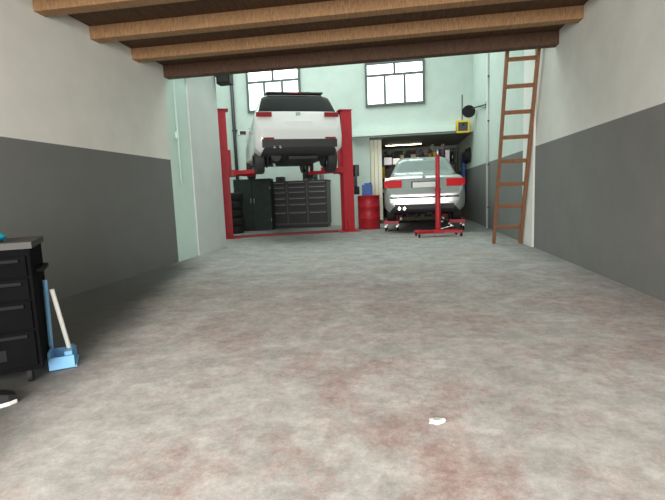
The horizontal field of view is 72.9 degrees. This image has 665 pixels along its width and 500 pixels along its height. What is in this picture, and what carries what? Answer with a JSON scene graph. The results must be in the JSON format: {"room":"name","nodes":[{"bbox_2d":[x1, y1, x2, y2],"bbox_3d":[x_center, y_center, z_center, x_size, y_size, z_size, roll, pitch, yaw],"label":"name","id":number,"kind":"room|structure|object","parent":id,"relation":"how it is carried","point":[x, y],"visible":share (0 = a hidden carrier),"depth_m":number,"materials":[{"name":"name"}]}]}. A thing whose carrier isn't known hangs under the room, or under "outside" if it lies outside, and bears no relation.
{"room":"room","nodes":[
{"label":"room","id":0,"kind":"room"},
{"bbox_2d":[0,0,197,302],"bbox_3d":[-3.318,-2.488,1.995,0.200,6.600,10.750,-1,7,9],"label":"wall","id":1,"kind":"structure","parent":0,"point":[85,162],"depth_m":5.00,"materials":[{"name":"grey paint"}]},
{"bbox_2d":[173,79,182,183],"bbox_3d":[-2.404,-1.881,6.978,0.050,1.700,0.080,-1,7,9],"label":"conduit","id":2,"kind":"object","parent":1,"relation":"attached to","point":[177,134],"visible":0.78,"depth_m":6.96,"materials":[{"name":"green paint"}]},
{"bbox_2d":[185,76,226,255],"bbox_3d":[-2.456,-3.248,7.858,0.330,6.600,1.200,-1,7,9],"label":"wall","id":3,"kind":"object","parent":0,"point":[201,99],"visible":0.44,"depth_m":7.97,"materials":[{"name":"paint"}]},
{"bbox_2d":[214,74,233,85],"bbox_3d":[-2.054,-3.269,8.466,0.302,0.300,0.223,-1,7,9],"label":"speaker","id":4,"kind":"object","parent":3,"relation":"attached to","point":[221,80],"visible":0.48,"depth_m":8.40},
{"bbox_2d":[68,0,587,64],"bbox_3d":[-0.522,-2.180,1.439,5.484,0.050,10.020,-1,7,9],"label":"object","id":5,"kind":"structure","parent":0,"point":[196,7],"depth_m":5.18,"materials":[{"name":"brown wood"}]},
{"bbox_2d":[32,0,193,16],"bbox_3d":[-0.138,-2.409,3.936,5.484,0.140,0.150,-1,7,9],"label":"beam","id":6,"kind":"structure","parent":5,"relation":"attached to","point":[46,8],"depth_m":4.25,"materials":[{"name":"brown wood"}]},
{"bbox_2d":[89,0,529,42],"bbox_3d":[-0.018,-2.511,4.720,5.484,0.140,0.150,-1,7,9],"label":"beam","id":7,"kind":"structure","parent":5,"relation":"attached to","point":[335,9],"depth_m":4.77,"materials":[{"name":"brown wood"}]},
{"bbox_2d":[131,5,583,62],"bbox_3d":[0.102,-2.612,5.505,5.484,0.140,0.150,-1,7,9],"label":"beam","id":8,"kind":"structure","parent":5,"relation":"attached to","point":[570,14],"depth_m":5.40,"materials":[{"name":"brown wood"}]},
{"bbox_2d":[163,30,558,79],"bbox_3d":[0.223,-2.700,6.291,5.484,0.170,0.150,-1,7,9],"label":"beam","id":9,"kind":"structure","parent":5,"relation":"attached to","point":[547,39],"depth_m":6.19,"materials":[{"name":"brown wood"}]},
{"bbox_2d":[0,216,664,499],"bbox_3d":[-2.352,0.184,7.473,11.448,0.120,21.100,-1,7,9],"label":"floor","id":10,"kind":"structure","parent":0,"point":[316,366],"depth_m":2.31,"materials":[{"name":"concrete"}]},
{"bbox_2d":[0,389,17,407],"bbox_3d":[-1.668,0.707,2.124,0.285,0.105,0.104,-8,9,-41],"label":"shoe","id":11,"kind":"object","parent":10,"relation":"on","point":[7,397],"visible":1,"depth_m":2.17,"materials":[{"name":"black"}]},
{"bbox_2d":[0,232,78,381],"bbox_3d":[-1.976,0.307,2.447,0.960,0.838,0.497,-6,8,-26],"label":"base cabinet","id":12,"kind":"object","parent":10,"relation":"on","point":[26,337],"visible":1,"depth_m":2.37,"materials":[{"name":"black painted metal"},{"name":"steel"},{"name":"plastic"}]},
{"bbox_2d":[231,192,244,233],"bbox_3d":[-2.732,-0.995,12.172,0.656,1.091,0.658,-1,7,9],"label":"stack","id":13,"kind":"object","parent":10,"relation":"on","point":[236,198],"visible":0.51,"depth_m":11.96,"materials":[{"name":"black rubber"}]},
{"bbox_2d":[233,178,275,230],"bbox_3d":[-2.239,-1.297,12.957,1.050,1.460,0.535,-2,7,3],"label":"locker","id":14,"kind":"object","parent":10,"relation":"on","point":[258,209],"visible":0.88,"depth_m":12.71,"materials":[{"name":"black metal"}]},
{"bbox_2d":[217,92,361,238],"bbox_3d":[-1.091,-1.905,11.057,3.587,3.040,4.319,-4,7,-13],"label":"lift","id":15,"kind":"object","parent":10,"relation":"on","point":[302,129],"visible":0.99,"depth_m":9.23,"materials":[{"name":"red paint"}]},
{"bbox_2d":[273,174,331,228],"bbox_3d":[-0.988,-1.502,13.487,1.840,1.640,0.648,-1,7,9],"label":"tool cabinet","id":16,"kind":"object","parent":10,"relation":"on","point":[306,203],"visible":0.82,"depth_m":13.19,"materials":[{"name":"grey metal"}]},
{"bbox_2d":[358,183,379,229],"bbox_3d":[0.961,-1.170,11.920,0.604,1.216,0.604,-1,7,9],"label":"drum","id":17,"kind":"object","parent":10,"relation":"on","point":[368,204],"visible":1,"depth_m":11.71,"materials":[{"name":"red paint"}]},
{"bbox_2d":[362,183,371,194],"bbox_3d":[0.914,-1.609,11.870,0.260,0.330,0.160,-1,7,9],"label":"canister","id":18,"kind":"object","parent":17,"relation":"on","point":[367,188],"depth_m":11.80,"materials":[{"name":"blue plastic"}]},
{"bbox_2d":[378,146,456,216],"bbox_3d":[3.111,-2.458,16.574,2.828,2.460,0.500,-1,7,9],"label":"storage rack","id":19,"kind":"object","parent":10,"relation":"on","point":[389,158],"visible":0.17,"depth_m":16.56,"materials":[{"name":"grey metal"}]},
{"bbox_2d":[384,156,464,230],"bbox_3d":[2.458,-1.598,12.343,2.140,1.839,4.810,-1,7,10],"label":"car","id":20,"kind":"object","parent":10,"relation":"on","point":[410,188],"visible":0.98,"depth_m":10.15,"materials":[{"name":"grey metal"}]},
{"bbox_2d":[429,417,445,424],"bbox_3d":[0.426,0.699,1.842,0.067,0.023,0.050,-8,9,-37],"label":"paper scrap","id":21,"kind":"object","parent":10,"relation":"on","point":[434,420],"visible":1,"depth_m":1.83,"materials":[{"name":"white paper"}]},
{"bbox_2d":[414,144,462,237],"bbox_3d":[2.164,-1.217,9.251,0.934,1.868,0.484,-2,7,1],"label":"jack","id":22,"kind":"object","parent":10,"relation":"on","point":[438,229],"visible":1,"depth_m":9.22,"materials":[{"name":"red paint"}]},
{"bbox_2d":[492,49,540,243],"bbox_3d":[2.781,-2.473,6.670,0.475,4.970,1.586,-1,7,9],"label":"wooden ladder","id":23,"kind":"object","parent":10,"relation":"on","point":[536,57],"visible":0.88,"depth_m":6.99,"materials":[{"name":"brown wood"}]},
{"bbox_2d":[215,54,472,225],"bbox_3d":[-1.470,-4.008,13.677,11.048,6.600,0.200,-1,7,9],"label":"wall","id":24,"kind":"structure","parent":0,"point":[448,79],"depth_m":13.21,"materials":[{"name":"green paint"}]},
{"bbox_2d":[230,85,238,179],"bbox_3d":[-3.015,-3.859,13.770,0.150,6.400,0.120,-1,7,9],"label":"downpipe","id":25,"kind":"object","parent":24,"relation":"attached to","point":[234,130],"visible":0.33,"depth_m":13.75,"materials":[{"name":"grey metal"}]},
{"bbox_2d":[245,69,300,112],"bbox_3d":[-1.772,-4.800,13.488,1.660,1.240,0.059,-1,7,9],"label":"window","id":26,"kind":"structure","parent":24,"relation":"in","point":[258,84],"depth_m":13.47,"materials":[{"name":"grey glass"}]},
{"bbox_2d":[370,137,382,219],"bbox_3d":[1.349,-2.116,13.492,0.400,2.435,0.040,-1,7,9],"label":"curtain","id":27,"kind":"object","parent":24,"relation":"attached to","point":[375,148],"visible":0.79,"depth_m":13.46,"materials":[{"name":"beige fabric"}]},
{"bbox_2d":[364,58,424,106],"bbox_3d":[1.788,-4.795,12.944,1.700,1.230,0.059,-1,7,9],"label":"window","id":28,"kind":"structure","parent":24,"relation":"in","point":[400,82],"depth_m":12.93,"materials":[{"name":"grey glass"}]},
{"bbox_2d":[352,125,455,137],"bbox_3d":[1.997,-3.416,12.978,2.990,0.170,0.278,-1,7,9],"label":"ledge","id":29,"kind":"object","parent":24,"relation":"attached to","point":[443,128],"visible":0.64,"depth_m":12.85,"materials":[{"name":"white"}]},
{"bbox_2d":[456,100,469,133],"bbox_3d":[3.671,-3.850,12.700,0.360,1.070,0.216,-1,7,9],"label":"control box","id":30,"kind":"object","parent":24,"relation":"attached to","point":[462,126],"visible":1,"depth_m":12.67,"materials":[{"name":"yellow plastic"}]},
{"bbox_2d":[382,145,456,151],"bbox_3d":[3.085,-2.703,16.924,3.098,2.860,0.200,-1,7,9],"label":"wall","id":31,"kind":"structure","parent":0,"point":[447,146],"depth_m":16.69,"materials":[{"name":"paint"}]},
{"bbox_2d":[377,133,470,148],"bbox_3d":[2.832,-3.738,14.941,2.948,0.300,3.500,-1,7,9],"label":"ceiling","id":32,"kind":"structure","parent":0,"point":[446,139],"depth_m":14.52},
{"bbox_2d":[385,142,421,145],"bbox_3d":[2.378,-3.546,15.086,1.200,0.061,0.100,-1,7,9],"label":"strip light","id":33,"kind":"object","parent":32,"relation":"attached to","point":[415,143],"visible":1,"depth_m":15.04,"materials":[{"name":"white paint"}]},
{"bbox_2d":[522,49,535,246],"bbox_3d":[3.179,-3.359,6.982,0.230,6.600,0.600,-1,7,9],"label":"pilaster","id":34,"kind":"object","parent":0,"point":[529,65],"visible":0.33,"depth_m":7.14,"materials":[{"name":"white paint"}]},
{"bbox_2d":[457,0,664,301],"bbox_3d":[3.074,-3.257,6.195,0.200,6.600,21.100,-1,7,9],"label":"wall","id":35,"kind":"structure","parent":0,"point":[599,202],"depth_m":4.86,"materials":[{"name":"grey paint"}]},
{"bbox_2d":[460,147,470,188],"bbox_3d":[4.101,-2.310,13.957,0.170,1.632,1.532,-1,7,9],"label":"hose","id":36,"kind":"object","parent":35,"relation":"attached to","point":[465,156],"visible":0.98,"depth_m":13.79,"materials":[{"name":"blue rubber"}]},
{"bbox_2d":[462,104,485,117],"bbox_3d":[3.716,-3.640,11.434,0.316,0.320,1.668,-3,7,-4],"label":"wall lamp","id":37,"kind":"object","parent":35,"relation":"attached to","point":[468,111],"depth_m":12.08,"materials":[{"name":"black metal"}]},
{"bbox_2d":[486,53,489,227],"bbox_3d":[3.605,-3.201,10.456,0.063,5.400,0.090,-1,7,9],"label":"conduit","id":38,"kind":"object","parent":35,"relation":"attached to","point":[487,54],"visible":0.81,"depth_m":10.49,"materials":[{"name":"paint"}]}
]}

